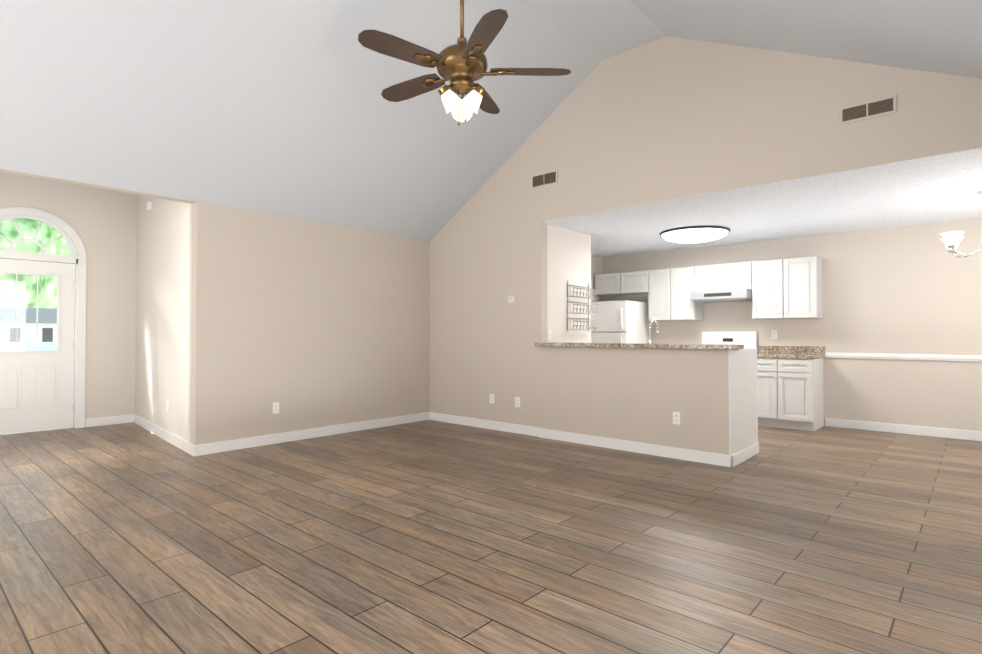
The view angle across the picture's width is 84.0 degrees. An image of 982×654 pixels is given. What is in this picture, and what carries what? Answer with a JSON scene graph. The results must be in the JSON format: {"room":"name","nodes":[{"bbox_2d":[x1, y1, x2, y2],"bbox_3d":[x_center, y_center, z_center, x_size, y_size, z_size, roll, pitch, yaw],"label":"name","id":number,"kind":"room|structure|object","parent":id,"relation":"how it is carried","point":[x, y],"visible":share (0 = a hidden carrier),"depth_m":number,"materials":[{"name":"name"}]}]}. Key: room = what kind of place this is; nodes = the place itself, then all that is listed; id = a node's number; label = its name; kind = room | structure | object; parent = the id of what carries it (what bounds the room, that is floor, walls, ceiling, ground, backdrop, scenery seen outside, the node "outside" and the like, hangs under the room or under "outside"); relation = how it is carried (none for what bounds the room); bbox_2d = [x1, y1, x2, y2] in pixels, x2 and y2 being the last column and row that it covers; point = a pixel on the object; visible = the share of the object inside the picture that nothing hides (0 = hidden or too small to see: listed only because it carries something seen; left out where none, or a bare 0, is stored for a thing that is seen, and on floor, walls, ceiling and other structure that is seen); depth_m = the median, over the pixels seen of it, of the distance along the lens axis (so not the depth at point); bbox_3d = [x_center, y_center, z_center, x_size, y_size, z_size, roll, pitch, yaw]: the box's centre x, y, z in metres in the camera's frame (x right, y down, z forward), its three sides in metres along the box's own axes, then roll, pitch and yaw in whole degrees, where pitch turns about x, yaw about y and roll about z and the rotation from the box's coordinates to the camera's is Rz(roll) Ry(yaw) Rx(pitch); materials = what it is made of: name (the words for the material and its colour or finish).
{"room":"living room","nodes":[
{"label":"living room","id":0,"kind":"room"},
{"bbox_2d":[0,172,136,418],"bbox_3d":[-5.498,-0.549,6.476,0.120,3.600,2.440,-1,-1,42],"label":"wall","id":1,"kind":"structure","parent":0,"point":[102,223],"depth_m":6.98,"materials":[{"name":"beige paint"}]},
{"bbox_2d":[0,218,69,254],"bbox_3d":[-5.502,-1.084,6.479,0.006,0.410,0.820,-1,-1,42],"label":"window","id":2,"kind":"structure","parent":1,"relation":"in","point":[32,237],"depth_m":6.51,"materials":[{"name":"clear glass"}]},
{"bbox_2d":[0,258,74,434],"bbox_3d":[-5.471,0.225,6.437,0.129,2.028,0.914,-1,-1,42],"label":"entry door","id":3,"kind":"structure","parent":1,"relation":"in","point":[37,390],"depth_m":6.55,"materials":[{"name":"white paint"},{"name":"wood"},{"name":"glass"}]},
{"bbox_2d":[0,273,56,350],"bbox_3d":[-5.503,-0.169,6.468,0.006,0.898,0.568,-1,-1,42],"label":"window","id":4,"kind":"structure","parent":3,"relation":"in","point":[26,312],"depth_m":6.46,"materials":[{"name":"clear glass"}]},
{"bbox_2d":[0,207,86,427],"bbox_3d":[-5.495,-0.079,6.460,0.138,2.660,1.120,-1,-1,42],"label":"door frame","id":5,"kind":"structure","parent":1,"relation":"attached to","point":[68,233],"depth_m":6.76,"materials":[{"name":"white wood"}]},
{"bbox_2d":[135,195,191,442],"bbox_3d":[-3.737,-0.551,6.296,2.746,3.600,0.360,-1,-1,42],"label":"wall","id":6,"kind":"structure","parent":0,"point":[163,298],"depth_m":5.76,"materials":[{"name":"beige paint"}]},
{"bbox_2d":[147,201,151,210],"bbox_3d":[-4.150,-1.472,6.630,0.100,0.100,0.030,-1,-1,42],"label":"door chime","id":7,"kind":"object","parent":6,"relation":"attached to","point":[149,205],"visible":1,"depth_m":6.60,"materials":[{"name":"white plastic"}]},
{"bbox_2d":[109,414,192,455],"bbox_3d":[-3.796,1.195,6.219,2.730,0.105,0.280,-1,-1,42],"label":"baseboard","id":8,"kind":"structure","parent":6,"relation":"attached to","point":[184,445],"depth_m":6.33,"materials":[{"name":"white wood"}]},
{"bbox_2d":[166,400,168,410],"bbox_3d":[-3.544,0.860,5.973,0.072,0.116,0.008,-1,-1,42],"label":"outlet","id":9,"kind":"object","parent":6,"relation":"attached to","point":[167,405],"visible":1,"depth_m":5.96,"materials":[{"name":"white plastic"}]},
{"bbox_2d":[0,169,429,444],"bbox_3d":[-3.415,-0.572,4.680,0.120,3.600,7.840,-1,-1,42],"label":"wall","id":10,"kind":"structure","parent":0,"point":[305,324],"depth_m":6.03,"materials":[{"name":"beige paint"}]},
{"bbox_2d":[273,402,278,413],"bbox_3d":[-2.294,0.863,5.819,0.008,0.116,0.072,-1,-1,42],"label":"outlet","id":11,"kind":"object","parent":10,"relation":"attached to","point":[275,407],"visible":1,"depth_m":5.82,"materials":[{"name":"white plastic"}]},
{"bbox_2d":[193,412,428,455],"bbox_3d":[-1.843,1.197,6.313,0.016,0.105,2.976,-1,-1,42],"label":"baseboard","id":12,"kind":"structure","parent":10,"relation":"attached to","point":[230,445],"depth_m":6.01,"materials":[{"name":"white wood"}]},
{"bbox_2d":[0,420,981,653],"bbox_3d":[-0.943,1.255,4.458,9.570,0.060,10.840,-1,-1,42],"label":"floor","id":13,"kind":"structure","parent":0,"point":[429,537],"depth_m":3.01,"materials":[{"name":"brown wood"}]},
{"bbox_2d":[591,300,648,342],"bbox_3d":[1.915,0.447,8.452,0.760,1.660,0.771,-1,-1,42],"label":"refrigerator","id":14,"kind":"object","parent":13,"relation":"on","point":[624,321],"visible":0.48,"depth_m":8.16,"materials":[{"name":"white metal"}]},
{"bbox_2d":[702,332,756,348],"bbox_3d":[3.125,0.656,7.417,0.730,1.185,0.717,-1,-1,42],"label":"range","id":15,"kind":"object","parent":13,"relation":"on","point":[747,340],"visible":0.19,"depth_m":7.60,"materials":[{"name":"white metal"}]},
{"bbox_2d":[728,360,755,454],"bbox_3d":[2.160,0.803,5.364,0.642,0.868,0.636,-1,-1,42],"label":"half wall","id":16,"kind":"structure","parent":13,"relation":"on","point":[743,394],"depth_m":5.01,"materials":[{"name":"white paint"}]},
{"bbox_2d":[535,342,743,349],"bbox_3d":[1.578,0.271,5.735,2.118,0.202,0.895,-1,-1,42],"label":"countertop","id":17,"kind":"structure","parent":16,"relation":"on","point":[665,346],"depth_m":5.24,"materials":[{"name":"stone"}]},
{"bbox_2d":[649,319,657,342],"bbox_3d":[1.728,0.125,5.683,0.130,0.410,0.217,-1,-1,42],"label":"faucet","id":18,"kind":"object","parent":17,"relation":"on","point":[653,320],"visible":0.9,"depth_m":5.66,"materials":[{"name":"silver metal"}]},
{"bbox_2d":[757,358,823,430],"bbox_3d":[3.742,0.824,6.963,0.758,0.868,0.626,-1,-1,42],"label":"base cabinet","id":19,"kind":"object","parent":13,"relation":"on","point":[790,393],"visible":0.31,"depth_m":6.67,"materials":[{"name":"white wood"}]},
{"bbox_2d":[757,346,824,358],"bbox_3d":[3.166,0.324,7.479,2.345,0.140,0.634,-1,-1,42],"label":"countertop","id":20,"kind":"structure","parent":19,"relation":"on","point":[805,352],"depth_m":7.03,"materials":[{"name":"stone"}]},
{"bbox_2d":[0,0,981,257],"bbox_3d":[0.127,-2.082,3.544,6.700,1.710,10.840,-1,-1,42],"label":"ceiling","id":21,"kind":"structure","parent":0,"point":[284,108],"depth_m":4.64,"materials":[{"name":"grey paint"}]},
{"bbox_2d":[358,0,570,125],"bbox_3d":[-0.241,-2.074,3.664,1.380,1.473,1.391,-1,-1,42],"label":"ceiling fan","id":22,"kind":"object","parent":21,"relation":"hanging from","point":[461,65],"visible":1,"depth_m":3.56,"materials":[{"name":"brown wood"}]},
{"bbox_2d":[660,226,729,242],"bbox_3d":[2.530,-1.125,6.790,0.820,0.117,0.820,-1,-1,42],"label":"kitchen ceiling light","id":23,"kind":"object","parent":21,"relation":"attached to","point":[693,234],"visible":0.98,"depth_m":6.56,"materials":[{"name":"white glass"}]},
{"bbox_2d":[940,190,981,257],"bbox_3d":[4.403,-0.880,4.807,0.699,0.659,0.721,-1,-1,42],"label":"chandelier","id":24,"kind":"object","parent":21,"relation":"hanging from","point":[951,240],"visible":1,"depth_m":4.83,"materials":[{"name":"silver metal"}]},
{"bbox_2d":[547,224,590,342],"bbox_3d":[0.618,0.037,6.962,0.940,2.440,0.950,-1,-1,42],"label":"wall","id":25,"kind":"structure","parent":0,"point":[568,255],"depth_m":6.60,"materials":[{"name":"white paint"}]},
{"bbox_2d":[548,330,551,339],"bbox_3d":[0.684,0.089,6.319,0.014,0.116,0.072,-1,-1,42],"label":"light switch","id":26,"kind":"object","parent":25,"relation":"attached to","point":[549,334],"visible":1,"depth_m":6.31,"materials":[{"name":"white plastic"}]},
{"bbox_2d":[566,280,597,331],"bbox_3d":[1.129,-0.255,6.737,0.124,0.620,0.536,-1,-1,42],"label":"wire rack","id":27,"kind":"object","parent":25,"relation":"attached to","point":[588,305],"visible":1,"depth_m":6.69,"materials":[{"name":"grey metal"}]},
{"bbox_2d":[591,255,602,301],"bbox_3d":[0.866,0.051,8.034,0.120,2.440,2.880,-1,-1,42],"label":"wall","id":28,"kind":"structure","parent":0,"point":[596,265],"depth_m":8.89,"materials":[{"name":"beige paint"}]},
{"bbox_2d":[430,36,981,454],"bbox_3d":[1.599,-0.778,5.360,6.692,4.030,0.145,-1,-1,42],"label":"wall","id":29,"kind":"structure","parent":0,"point":[667,118],"depth_m":5.40,"materials":[{"name":"beige paint"}]},
{"bbox_2d":[490,394,493,403],"bbox_3d":[0.010,0.879,6.691,0.072,0.116,0.008,-1,-1,42],"label":"outlet","id":30,"kind":"object","parent":29,"relation":"attached to","point":[491,398],"visible":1,"depth_m":6.68,"materials":[{"name":"white plastic"}]},
{"bbox_2d":[508,296,514,301],"bbox_3d":[0.243,-0.329,6.487,0.080,0.070,0.024,-1,-1,42],"label":"thermostat","id":31,"kind":"object","parent":29,"relation":"attached to","point":[511,298],"visible":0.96,"depth_m":6.47,"materials":[{"name":"white plastic"}]},
{"bbox_2d":[515,397,519,406],"bbox_3d":[0.310,0.886,6.422,0.072,0.116,0.008,-1,-1,42],"label":"outlet","id":32,"kind":"object","parent":29,"relation":"attached to","point":[517,401],"visible":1,"depth_m":6.42,"materials":[{"name":"white plastic"}]},
{"bbox_2d":[531,169,557,188],"bbox_3d":[0.603,-1.673,6.187,0.360,0.160,0.018,-1,-1,42],"label":"air vent","id":33,"kind":"object","parent":29,"relation":"in","point":[544,179],"visible":1,"depth_m":6.17,"materials":[{"name":"beige metal"}]},
{"bbox_2d":[429,412,736,467],"bbox_3d":[0.634,1.194,6.106,3.986,0.105,0.041,-1,-1,42],"label":"baseboard","id":34,"kind":"structure","parent":29,"relation":"attached to","point":[631,446],"depth_m":5.64,"materials":[{"name":"white wood"}]},
{"bbox_2d":[673,412,679,424],"bbox_3d":[1.737,0.854,5.113,0.072,0.116,0.008,-1,-1,42],"label":"outlet","id":35,"kind":"object","parent":29,"relation":"attached to","point":[676,417],"visible":1,"depth_m":5.11,"materials":[{"name":"white plastic"}]},
{"bbox_2d":[737,442,758,464],"bbox_3d":[2.375,1.181,5.074,0.016,0.105,0.740,-1,-1,42],"label":"baseboard","id":36,"kind":"structure","parent":29,"relation":"attached to","point":[737,458],"depth_m":5.08,"materials":[{"name":"white wood"}]},
{"bbox_2d":[840,95,896,124],"bbox_3d":[2.869,-1.654,4.160,0.360,0.135,0.018,-1,-1,42],"label":"air vent","id":37,"kind":"object","parent":29,"relation":"in","point":[883,106],"visible":1,"depth_m":4.15,"materials":[{"name":"beige metal"}]},
{"bbox_2d":[603,218,981,431],"bbox_3d":[4.009,0.041,7.236,5.870,2.440,0.120,-1,-1,42],"label":"wall","id":38,"kind":"structure","parent":0,"point":[913,289],"depth_m":6.55,"materials":[{"name":"beige paint"}]},
{"bbox_2d":[595,270,646,295],"bbox_3d":[2.127,-0.686,8.628,0.918,0.330,0.326,-1,-1,42],"label":"upper cabinet","id":39,"kind":"object","parent":38,"relation":"attached to","point":[623,283],"depth_m":8.51,"materials":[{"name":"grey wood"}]},
{"bbox_2d":[647,266,702,319],"bbox_3d":[2.730,-0.478,8.086,0.698,0.760,0.326,-1,-1,42],"label":"upper cabinet","id":40,"kind":"object","parent":38,"relation":"attached to","point":[669,290],"depth_m":7.94,"materials":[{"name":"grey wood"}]},
{"bbox_2d":[695,262,750,290],"bbox_3d":[3.275,-0.682,7.602,0.758,0.365,0.326,-1,-1,42],"label":"upper cabinet","id":41,"kind":"object","parent":38,"relation":"attached to","point":[733,275],"depth_m":7.47,"materials":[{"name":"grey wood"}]},
{"bbox_2d":[690,289,751,302],"bbox_3d":[3.216,-0.425,7.533,0.750,0.140,0.503,-1,-1,42],"label":"range hood","id":42,"kind":"object","parent":41,"relation":"attached to","point":[729,295],"visible":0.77,"depth_m":7.36,"materials":[{"name":"white metal"}]},
{"bbox_2d":[771,330,776,338],"bbox_3d":[3.806,0.102,7.331,0.072,0.116,0.008,-1,-1,42],"label":"outlet","id":43,"kind":"object","parent":38,"relation":"attached to","point":[773,334],"visible":1,"depth_m":7.33,"materials":[{"name":"white plastic"}]},
{"bbox_2d":[751,256,822,318],"bbox_3d":[3.841,-0.491,7.093,0.758,0.760,0.326,-1,-1,42],"label":"upper cabinet","id":44,"kind":"object","parent":38,"relation":"attached to","point":[790,288],"depth_m":6.94,"materials":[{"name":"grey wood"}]},
{"bbox_2d":[825,352,981,361],"bbox_3d":[5.148,0.347,6.113,2.440,0.070,0.030,-1,-1,42],"label":"trim","id":45,"kind":"structure","parent":38,"relation":"attached to","point":[968,358],"depth_m":6.36,"materials":[{"name":"white wood"}]},
{"bbox_2d":[825,418,981,440],"bbox_3d":[5.142,1.194,6.118,2.410,0.105,0.016,-1,-1,42],"label":"baseboard","id":46,"kind":"structure","parent":38,"relation":"attached to","point":[831,422],"depth_m":6.37,"materials":[{"name":"white wood"}]},
{"label":"outside","id":47,"kind":"structure","parent":0,"visible":0},
{"bbox_3d":[-33.391,2.150,33.196,77.130,0.990,85.000,-1,-1,42],"label":"ground","id":48,"kind":"structure","parent":47,"visible":0},
{"bbox_2d":[0,340,55,350],"bbox_3d":[-12.621,0.965,15.308,0.160,1.200,28.000,-1,-1,42],"label":"fence","id":49,"kind":"object","parent":48,"relation":"on","point":[41,345],"depth_m":15.04,"materials":[{"name":"white"}]},
{"bbox_2d":[0,307,56,342],"bbox_3d":[-25.676,0.743,29.937,5.700,3.620,5.400,-1,-1,42],"label":"house","id":50,"kind":"structure","parent":48,"relation":"on","point":[30,331],"depth_m":28.52,"materials":[{"name":"white"}]},
{"bbox_2d":[0,219,76,307],"bbox_3d":[-27.211,-5.431,31.113,31.750,17.193,43.435,-1,-1,42],"label":"trees","id":51,"kind":"object","parent":48,"relation":"on","point":[50,249],"depth_m":33.05,"materials":[{"name":"green plant"}]}
]}

